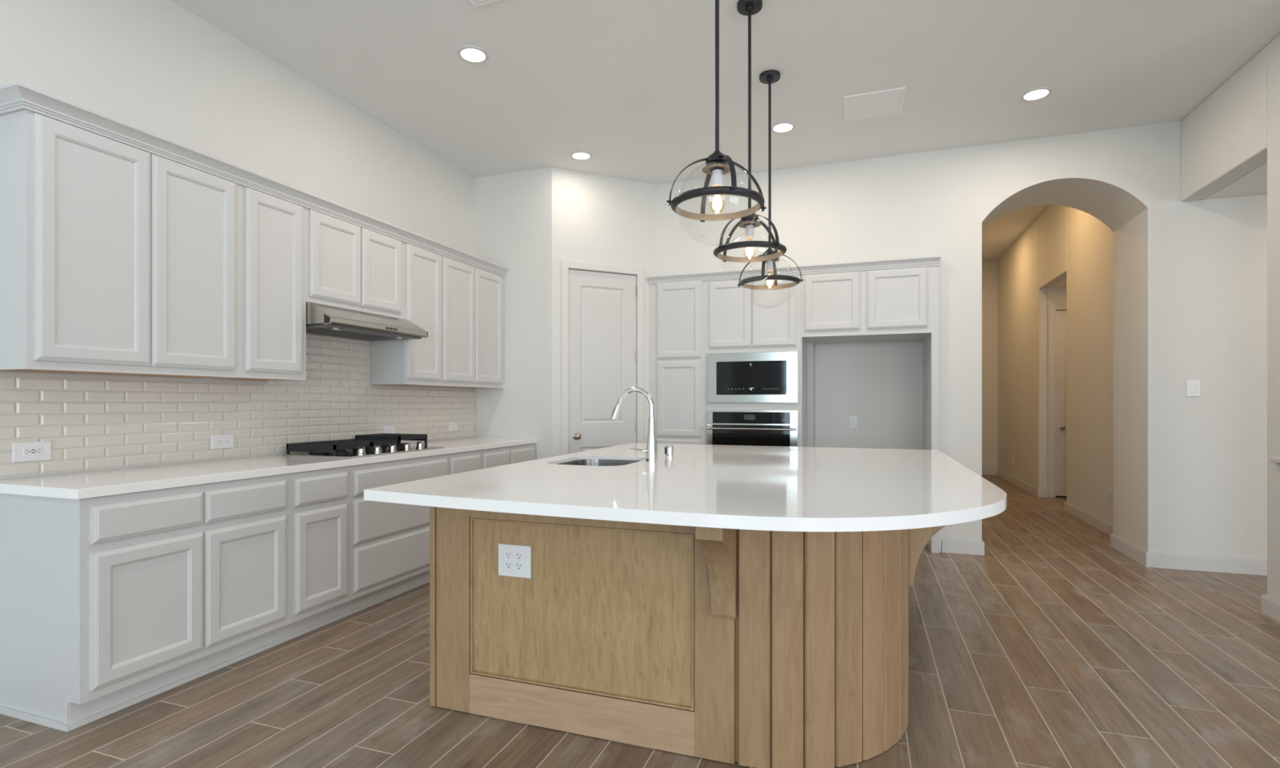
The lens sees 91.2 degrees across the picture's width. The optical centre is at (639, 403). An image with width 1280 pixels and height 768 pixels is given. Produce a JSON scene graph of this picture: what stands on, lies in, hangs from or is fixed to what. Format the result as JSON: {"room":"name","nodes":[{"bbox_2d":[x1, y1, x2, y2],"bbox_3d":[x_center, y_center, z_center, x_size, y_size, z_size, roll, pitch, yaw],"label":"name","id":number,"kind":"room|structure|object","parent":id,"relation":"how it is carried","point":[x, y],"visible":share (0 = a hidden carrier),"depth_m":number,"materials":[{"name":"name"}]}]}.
{"room":"kitchen","nodes":[
{"label":"kitchen","id":0,"kind":"room"},
{"bbox_2d":[0,0,475,479],"bbox_3d":[-3.431,-0.432,0.710,0.157,3.335,12.550,0,0,19],"label":"wall","id":1,"kind":"structure","parent":0,"point":[157,67],"depth_m":3.53,"materials":[{"name":"paint"}]},
{"bbox_2d":[0,109,241,378],"bbox_3d":[-2.391,-0.654,2.936,0.326,1.041,0.909,0,0,19],"label":"upper cabinet","id":2,"kind":"object","parent":1,"relation":"attached to","point":[117,258],"visible":1,"depth_m":2.73,"materials":[{"name":"grey paint"}]},
{"bbox_2d":[0,81,508,277],"bbox_3d":[-1.956,-1.189,4.118,0.358,0.076,3.535,0,0,19],"label":"crown molding","id":3,"kind":"structure","parent":2,"relation":"attached to","point":[15,96],"depth_m":3.08,"materials":[{"name":"grey paint"}]},
{"bbox_2d":[0,569,430,732],"bbox_3d":[-1.844,1.183,4.100,0.585,0.105,3.496,0,0,19],"label":"trim","id":4,"kind":"structure","parent":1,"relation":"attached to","point":[75,715],"depth_m":2.85,"materials":[{"name":"white paint"}]},
{"bbox_2d":[0,333,475,476],"bbox_3d":[-2.147,-0.072,4.099,0.006,0.763,3.694,0,0,19],"label":"wall tiles","id":5,"kind":"structure","parent":1,"relation":"attached to","point":[416,402],"depth_m":3.46,"materials":[{"name":"white tile"}]},
{"bbox_2d":[12,440,51,462],"bbox_3d":[-2.628,0.209,2.714,0.008,0.084,0.135,0,0,19],"label":"power outlet","id":6,"kind":"object","parent":5,"relation":"attached to","point":[23,451],"visible":1,"depth_m":2.71,"materials":[{"name":"white plastic"}]},
{"bbox_2d":[22,446,42,456],"bbox_3d":[-2.628,0.209,2.714,0.008,0.036,0.067,0,0,19],"label":"receptacle","id":7,"kind":"object","parent":6,"relation":"attached to","point":[27,451],"depth_m":2.71,"materials":[{"name":"white plastic"}]},
{"bbox_2d":[210,433,233,449],"bbox_3d":[-2.343,0.216,3.521,0.008,0.080,0.130,0,0,19],"label":"power outlet","id":8,"kind":"object","parent":5,"relation":"attached to","point":[218,441],"visible":1,"depth_m":3.51,"materials":[{"name":"white plastic"}]},
{"bbox_2d":[216,439,222,444],"bbox_3d":[-2.347,0.216,3.502,0.003,0.025,0.033,0,0,19],"label":"receptacle","id":9,"kind":"object","parent":8,"relation":"attached to","point":[218,441],"depth_m":3.50,"materials":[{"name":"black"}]},
{"bbox_2d":[223,439,229,443],"bbox_3d":[-2.334,0.216,3.538,0.003,0.025,0.033,0,0,19],"label":"receptacle","id":10,"kind":"object","parent":8,"relation":"attached to","point":[225,441],"depth_m":3.54,"materials":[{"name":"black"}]},
{"bbox_2d":[383,425,395,433],"bbox_3d":[-1.903,0.209,4.765,0.008,0.075,0.118,0,0,19],"label":"power outlet","id":11,"kind":"object","parent":5,"relation":"attached to","point":[388,428],"visible":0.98,"depth_m":4.76,"materials":[{"name":"white plastic"}]},
{"bbox_2d":[448,422,457,431],"bbox_3d":[-1.639,0.209,5.512,0.008,0.078,0.125,0,0,19],"label":"light switch","id":12,"kind":"object","parent":5,"relation":"attached to","point":[453,426],"visible":1,"depth_m":5.51,"materials":[{"name":"white plastic"}]},
{"bbox_2d":[206,185,306,381],"bbox_3d":[-2.172,-0.654,3.555,0.326,1.041,0.404,0,0,19],"label":"upper cabinet","id":13,"kind":"object","parent":1,"relation":"attached to","point":[273,229],"visible":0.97,"depth_m":3.48,"materials":[{"name":"grey paint"}]},
{"bbox_2d":[306,208,404,319],"bbox_3d":[-1.964,-0.886,4.143,0.326,0.578,0.841,0,0,19],"label":"upper cabinet","id":14,"kind":"object","parent":1,"relation":"attached to","point":[349,266],"visible":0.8,"depth_m":4.02,"materials":[{"name":"grey paint"}]},
{"bbox_2d":[306,302,427,341],"bbox_3d":[-1.873,-0.520,4.120,0.491,0.152,0.854,0,0,19],"label":"range hood","id":15,"kind":"object","parent":14,"relation":"attached to","point":[321,319],"visible":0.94,"depth_m":3.96,"materials":[{"name":"silver metal"}]},
{"bbox_2d":[370,242,441,386],"bbox_3d":[-1.754,-0.654,4.737,0.326,1.041,0.417,0,0,19],"label":"upper cabinet","id":16,"kind":"object","parent":1,"relation":"attached to","point":[406,362],"visible":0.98,"depth_m":4.62,"materials":[{"name":"grey paint"}]},
{"bbox_2d":[425,255,503,388],"bbox_3d":[-1.533,-0.654,5.363,0.326,1.041,0.908,0,0,19],"label":"upper cabinet","id":17,"kind":"object","parent":1,"relation":"attached to","point":[473,297],"visible":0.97,"depth_m":5.23,"materials":[{"name":"grey paint"}]},
{"bbox_2d":[475,167,551,459],"bbox_3d":[-1.143,-0.432,5.761,0.798,3.335,0.100,0,0,19],"label":"wall","id":18,"kind":"structure","parent":0,"point":[513,210],"depth_m":5.68,"materials":[{"name":"paint"}]},
{"bbox_2d":[551,167,656,457],"bbox_3d":[-0.337,-0.432,5.860,1.046,3.335,0.120,0,0,-26],"label":"wall","id":19,"kind":"structure","parent":0,"point":[597,219],"depth_m":5.76,"materials":[{"name":"paint"}]},
{"bbox_2d":[560,260,644,455],"bbox_3d":[-0.335,-0.021,5.788,0.819,2.512,0.014,0,0,-26],"label":"trim","id":20,"kind":"structure","parent":19,"relation":"attached to","point":[565,264],"depth_m":5.63,"materials":[{"name":"paint"}]},
{"bbox_2d":[568,269,637,453],"bbox_3d":[-0.331,0.010,5.789,0.684,2.434,0.104,0,0,-26],"label":"door","id":21,"kind":"structure","parent":19,"relation":"in","point":[602,354],"depth_m":5.79,"materials":[{"name":"white paint"}]},
{"bbox_2d":[0,474,1279,767],"bbox_3d":[1.960,1.285,2.542,10.000,0.100,19.900,0,0,19],"label":"floor","id":22,"kind":"structure","parent":0,"point":[1051,646],"depth_m":2.70,"materials":[{"name":"brown tile"}]},
{"bbox_2d":[0,473,290,723],"bbox_3d":[-2.235,0.798,2.885,0.652,0.873,0.920,0,0,19],"label":"base cabinet","id":23,"kind":"object","parent":22,"relation":"on","point":[101,596],"visible":0.98,"depth_m":2.51,"materials":[{"name":"grey paint"}]},
{"bbox_2d":[0,437,537,499],"bbox_3d":[-1.812,0.340,4.087,0.651,0.038,3.501,0,0,19],"label":"countertop","id":24,"kind":"structure","parent":23,"relation":"on","point":[78,486],"depth_m":2.94,"materials":[{"name":"white stone"}]},
{"bbox_2d":[283,433,443,457],"bbox_3d":[-1.796,0.273,4.168,0.523,0.096,0.870,0,0,19],"label":"gas cooktop","id":25,"kind":"object","parent":24,"relation":"in","point":[366,445],"visible":1,"depth_m":3.99,"materials":[{"name":"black metal"}]},
{"bbox_2d":[283,445,443,457],"bbox_3d":[-1.796,0.317,4.168,0.523,0.007,0.870,0,0,19],"label":"steel tray","id":26,"kind":"object","parent":25,"relation":"on","point":[353,452],"depth_m":3.91,"materials":[{"name":"grey metal"}]},
{"bbox_2d":[290,466,350,622],"bbox_3d":[-2.015,0.798,3.505,0.652,0.873,0.394,0,0,19],"label":"base cabinet","id":27,"kind":"object","parent":22,"relation":"on","point":[320,500],"visible":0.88,"depth_m":3.37,"materials":[{"name":"grey paint"}]},
{"bbox_2d":[350,453,448,599],"bbox_3d":[-1.798,0.798,4.118,0.652,0.873,0.904,0,0,19],"label":"base cabinet","id":28,"kind":"object","parent":22,"relation":"on","point":[390,542],"visible":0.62,"depth_m":3.85,"materials":[{"name":"grey paint"}]},
{"bbox_2d":[448,449,480,475],"bbox_3d":[-1.580,0.798,4.736,0.652,0.873,0.404,0,0,19],"label":"base cabinet","id":29,"kind":"object","parent":22,"relation":"on","point":[460,462],"visible":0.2,"depth_m":4.60,"materials":[{"name":"grey paint"}]},
{"bbox_2d":[480,443,535,469],"bbox_3d":[-1.369,0.798,5.331,0.652,0.873,0.858,0,0,19],"label":"base cabinet","id":30,"kind":"object","parent":22,"relation":"on","point":[494,457],"visible":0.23,"depth_m":5.15,"materials":[{"name":"grey paint"}]},
{"bbox_2d":[648,280,704,444],"bbox_3d":[0.466,0.035,6.252,0.546,2.400,0.778,0,0,19],"label":"pantry cabinet","id":31,"kind":"object","parent":22,"relation":"on","point":[676,309],"visible":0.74,"depth_m":5.89,"materials":[{"name":"grey paint"}]},
{"bbox_2d":[648,255,940,284],"bbox_3d":[1.270,-1.166,5.553,2.521,0.070,0.042,0,0,19],"label":"crown molding","id":32,"kind":"structure","parent":31,"relation":"attached to","point":[929,260],"depth_m":5.48,"materials":[{"name":"grey paint"}]},
{"bbox_2d":[430,506,946,767],"bbox_3d":[0.472,0.797,3.179,2.082,0.872,2.530,0,0,19],"label":"kitchen island","id":33,"kind":"object","parent":22,"relation":"on","point":[752,648],"visible":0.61,"depth_m":2.23,"materials":[{"name":"brown wood"}]},
{"bbox_2d":[497,543,531,578],"bbox_3d":[-0.487,0.612,2.426,0.144,0.124,0.008,0,0,19],"label":"power outlet","id":34,"kind":"object","parent":33,"relation":"attached to","point":[513,561],"visible":1,"depth_m":2.42,"materials":[{"name":"white plastic"}]},
{"bbox_2d":[504,551,512,558],"bbox_3d":[-0.509,0.590,2.432,0.033,0.025,0.003,0,0,19],"label":"receptacle","id":35,"kind":"object","parent":34,"relation":"attached to","point":[507,554],"depth_m":2.43,"materials":[{"name":"white plastic"}]},
{"bbox_2d":[504,561,512,568],"bbox_3d":[-0.509,0.629,2.432,0.033,0.025,0.003,0,0,19],"label":"receptacle","id":36,"kind":"object","parent":34,"relation":"attached to","point":[508,565],"depth_m":2.43,"materials":[{"name":"white plastic"}]},
{"bbox_2d":[515,552,523,559],"bbox_3d":[-0.466,0.590,2.416,0.033,0.025,0.003,0,0,19],"label":"receptacle","id":37,"kind":"object","parent":34,"relation":"attached to","point":[518,556],"depth_m":2.41,"materials":[{"name":"white plastic"}]},
{"bbox_2d":[515,562,523,569],"bbox_3d":[-0.466,0.629,2.416,0.033,0.025,0.003,0,0,19],"label":"receptacle","id":38,"kind":"object","parent":34,"relation":"attached to","point":[518,566],"depth_m":2.41,"materials":[{"name":"white plastic"}]},
{"bbox_2d":[364,443,1006,532],"bbox_3d":[0.496,0.341,3.275,2.234,0.039,2.954,0,0,19],"label":"island countertop","id":39,"kind":"structure","parent":33,"relation":"on","point":[729,486],"depth_m":2.33,"materials":[{"name":"white stone"}]},
{"bbox_2d":[556,458,641,466],"bbox_3d":[-0.226,0.455,3.493,0.485,0.232,0.585,0,0,19],"label":"sink","id":40,"kind":"object","parent":39,"relation":"in","point":[593,462],"visible":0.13,"depth_m":3.75,"materials":[{"name":"silver metal"}]},
{"bbox_2d":[610,386,657,462],"bbox_3d":[-0.035,0.116,3.452,0.272,0.410,0.064,0,0,19],"label":"kitchen faucet","id":41,"kind":"object","parent":39,"relation":"on","point":[651,451],"visible":1,"depth_m":3.41,"materials":[{"name":"silver metal"}]},
{"bbox_2d":[664,444,674,457],"bbox_3d":[0.178,0.287,3.777,0.054,0.067,0.054,0,0,19],"label":"soap dispenser","id":42,"kind":"object","parent":39,"relation":"on","point":[668,450],"visible":1,"depth_m":3.76,"materials":[{"name":"silver metal"}]},
{"bbox_2d":[704,275,799,446],"bbox_3d":[1.129,0.035,6.018,0.859,2.400,0.778,0,0,19],"label":"tall cabinet","id":43,"kind":"object","parent":22,"relation":"on","point":[733,323],"visible":0.53,"depth_m":5.66,"materials":[{"name":"grey paint"}]},
{"bbox_2d":[706,409,798,446],"bbox_3d":[1.083,0.425,5.881,0.818,0.720,0.648,0,0,19],"label":"oven","id":44,"kind":"object","parent":43,"relation":"in","point":[724,427],"visible":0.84,"depth_m":5.63,"materials":[{"name":"silver metal"}]},
{"bbox_2d":[706,351,798,402],"bbox_3d":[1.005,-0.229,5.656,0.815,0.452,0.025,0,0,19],"label":"microwave","id":45,"kind":"object","parent":43,"relation":"in","point":[764,376],"visible":1,"depth_m":5.64,"materials":[{"name":"silver metal"}]},
{"bbox_2d":[800,265,938,553],"bbox_3d":[2.058,0.035,5.689,1.110,2.400,0.778,0,0,19],"label":"tall cabinet","id":46,"kind":"object","parent":22,"relation":"on","point":[900,304],"visible":0.94,"depth_m":5.36,"materials":[{"name":"grey paint"}]},
{"bbox_2d":[814,341,923,449],"bbox_3d":[1.504,-0.655,6.352,2.600,3.780,0.100,0,0,19],"label":"wall","id":47,"kind":"structure","parent":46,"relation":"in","point":[881,384],"depth_m":6.05,"materials":[{"name":"paint"}]},
{"bbox_2d":[848,415,857,427],"bbox_3d":[2.072,0.183,6.093,0.075,0.118,0.008,0,0,19],"label":"power outlet","id":48,"kind":"object","parent":47,"relation":"attached to","point":[852,419],"visible":1,"depth_m":6.09,"materials":[{"name":"white plastic"}]},
{"bbox_2d":[170,0,1279,184],"bbox_3d":[0.872,-2.150,-0.834,9.300,0.100,12.510,0,0,19],"label":"ceiling","id":49,"kind":"structure","parent":0,"point":[629,85],"depth_m":3.90,"materials":[{"name":"paint"}]},
{"bbox_2d":[457,45,488,63],"bbox_3d":[-1.005,-2.095,3.775,0.184,0.008,0.184,0,0,19],"label":"recessed light","id":50,"kind":"object","parent":49,"relation":"in","point":[471,54],"visible":1,"depth_m":3.77,"materials":[{"name":"white paint"}]},
{"bbox_2d":[467,0,502,7],"bbox_3d":[-0.839,-2.095,3.100,0.210,0.008,0.385,0,0,19],"label":"ceiling vent","id":51,"kind":"object","parent":49,"relation":"in","point":[475,3],"visible":1,"depth_m":3.27,"materials":[{"name":"white metal"}]},
{"bbox_2d":[570,151,591,159],"bbox_3d":[-0.498,-2.095,5.317,0.184,0.008,0.184,0,0,19],"label":"recessed light","id":52,"kind":"object","parent":49,"relation":"in","point":[578,155],"visible":1,"depth_m":5.31,"materials":[{"name":"white paint"}]},
{"bbox_2d":[666,0,766,245],"bbox_3d":[0.315,-1.372,2.556,0.380,1.454,0.380,0,0,38],"label":"pendant lamp","id":53,"kind":"object","parent":49,"relation":"hanging from","point":[717,164],"visible":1,"depth_m":2.54,"materials":[{"name":"brown metal"}]},
{"bbox_2d":[711,169,722,186],"bbox_3d":[0.315,-0.913,2.556,0.045,0.063,0.045,0,0,-12],"label":"socket","id":54,"kind":"object","parent":53,"relation":"attached to","point":[717,175],"depth_m":2.54,"materials":[{"name":"white"}]},
{"bbox_2d":[713,0,786,284],"bbox_3d":[0.576,-1.365,3.296,0.380,1.470,0.380,0,0,5],"label":"pendant lamp","id":55,"kind":"object","parent":49,"relation":"hanging from","point":[744,7],"visible":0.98,"depth_m":3.29,"materials":[{"name":"brown metal"}]},
{"bbox_2d":[745,225,754,239],"bbox_3d":[0.576,-0.898,3.296,0.045,0.063,0.045,0,0,-34],"label":"socket","id":56,"kind":"object","parent":55,"relation":"attached to","point":[749,229],"depth_m":3.28,"materials":[{"name":"white"}]},
{"bbox_2d":[737,70,803,308],"bbox_3d":[0.831,-1.354,4.017,0.380,1.492,0.380,0,0,-19],"label":"pendant lamp","id":57,"kind":"object","parent":49,"relation":"hanging from","point":[768,77],"visible":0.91,"depth_m":4.01,"materials":[{"name":"brown metal"}]},
{"bbox_2d":[766,260,773,271],"bbox_3d":[0.831,-0.876,4.017,0.045,0.063,0.045,0,0,23],"label":"socket","id":58,"kind":"object","parent":57,"relation":"attached to","point":[769,263],"depth_m":4.00,"materials":[{"name":"white"}]},
{"bbox_2d":[771,121,795,133],"bbox_3d":[1.087,-2.095,4.771,0.184,0.008,0.184,0,0,19],"label":"recessed light","id":59,"kind":"object","parent":49,"relation":"in","point":[783,126],"visible":0.96,"depth_m":4.76,"materials":[{"name":"white paint"}]},
{"bbox_2d":[843,87,906,121],"bbox_3d":[1.644,-2.095,4.415,0.395,0.008,0.390,0,0,19],"label":"ceiling vent","id":60,"kind":"object","parent":49,"relation":"in","point":[887,102],"visible":1,"depth_m":4.40,"materials":[{"name":"white metal"}]},
{"bbox_2d":[1020,87,1052,101],"bbox_3d":[2.690,-2.095,4.258,0.184,0.008,0.184,0,0,19],"label":"recessed light","id":61,"kind":"object","parent":49,"relation":"in","point":[1038,93],"visible":1,"depth_m":4.25,"materials":[{"name":"white paint"}]},
{"bbox_2d":[656,120,1266,559],"bbox_3d":[3.799,-0.655,5.116,7.750,3.780,0.700,0,0,19],"label":"wall","id":62,"kind":"structure","parent":0,"point":[1189,277],"depth_m":4.91,"materials":[{"name":"paint"}]},
{"bbox_2d":[938,266,941,551],"bbox_3d":[2.486,0.055,5.202,0.018,2.360,0.014,0,0,19],"label":"trim","id":63,"kind":"structure","parent":62,"relation":"attached to","point":[940,268],"depth_m":5.20,"materials":[{"name":"white paint"}]},
{"bbox_2d":[942,538,984,555],"bbox_3d":[2.767,1.181,5.481,0.312,0.108,0.732,0,0,19],"label":"baseboard","id":64,"kind":"object","parent":62,"relation":"attached to","point":[953,546],"visible":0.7,"depth_m":5.13,"materials":[{"name":"white paint"}]},
{"bbox_2d":[1110,533,1266,575],"bbox_3d":[5.623,1.181,4.471,3.580,0.108,0.732,0,0,19],"label":"baseboard","id":65,"kind":"structure","parent":62,"relation":"attached to","point":[1203,563],"depth_m":4.63,"materials":[{"name":"white paint"}]},
{"bbox_2d":[1186,380,1200,396],"bbox_3d":[4.092,-0.108,4.636,0.085,0.120,0.008,0,0,19],"label":"light switch","id":66,"kind":"object","parent":62,"relation":"attached to","point":[1193,387],"visible":1,"depth_m":4.63,"materials":[{"name":"white plastic"}]},
{"bbox_2d":[982,259,997,468],"bbox_3d":[5.457,-0.615,11.063,1.690,3.700,0.100,0,0,19],"label":"wall","id":67,"kind":"structure","parent":0,"point":[989,268],"depth_m":10.80,"materials":[{"name":"paint"}]},
{"bbox_2d":[982,204,1049,260],"bbox_3d":[4.435,-2.515,8.370,1.880,0.100,5.860,0,0,19],"label":"ceiling","id":68,"kind":"structure","parent":0,"point":[999,234],"depth_m":8.92,"materials":[{"name":"paint"}]},
{"bbox_2d":[1047,287,1066,488],"bbox_3d":[5.772,-0.135,7.473,1.300,2.740,1.400,0,0,19],"label":"wall","id":69,"kind":"structure","parent":0,"point":[1055,295],"depth_m":8.22,"materials":[{"name":"paint"}]},
{"bbox_2d":[1048,303,1066,497],"bbox_3d":[5.818,-0.030,8.063,0.979,2.530,0.016,0,0,19],"label":"trim","id":70,"kind":"structure","parent":69,"relation":"attached to","point":[1051,308],"depth_m":8.21,"materials":[{"name":"white paint"}]},
{"bbox_2d":[1055,310,1066,496],"bbox_3d":[5.818,0.003,8.064,0.809,2.425,0.104,0,0,19],"label":"door","id":71,"kind":"structure","parent":69,"relation":"in","point":[1060,315],"depth_m":8.19,"materials":[{"name":"white paint"}]},
{"bbox_2d":[1050,278,1066,288],"bbox_3d":[5.783,-1.555,7.458,1.270,0.100,1.380,0,0,19],"label":"ceiling","id":72,"kind":"structure","parent":0,"point":[1063,283],"depth_m":8.02,"materials":[{"name":"paint"}]},
{"bbox_2d":[997,34,1279,601],"bbox_3d":[4.841,-0.615,6.826,0.175,3.700,8.300,0,0,19],"label":"wall","id":73,"kind":"structure","parent":0,"point":[1063,242],"depth_m":6.32,"materials":[{"name":"paint"}]},
{"bbox_2d":[982,468,1112,535],"bbox_3d":[4.527,1.181,8.284,1.591,0.108,5.760,0,0,19],"label":"baseboard","id":74,"kind":"structure","parent":73,"relation":"attached to","point":[1097,522],"depth_m":7.10,"materials":[{"name":"white paint"}]},
{"bbox_2d":[1261,594,1279,622],"bbox_3d":[3.601,1.181,3.291,0.156,0.108,0.807,0,0,19],"label":"baseboard","id":75,"kind":"structure","parent":73,"relation":"attached to","point":[1270,607],"depth_m":3.61,"materials":[{"name":"white paint"}]},
{"bbox_2d":[1270,457,1279,463],"bbox_3d":[3.511,0.325,3.266,0.028,0.030,0.700,0,0,19],"label":"trim","id":76,"kind":"structure","parent":73,"relation":"attached to","point":[1273,460],"depth_m":3.56,"materials":[{"name":"white paint"}]},
{"bbox_2d":[1204,161,1266,199],"bbox_3d":[5.383,-1.545,3.261,3.225,0.100,1.740,0,0,19],"label":"ceiling","id":77,"kind":"structure","parent":0,"point":[1254,183],"depth_m":4.33,"materials":[{"name":"paint"}]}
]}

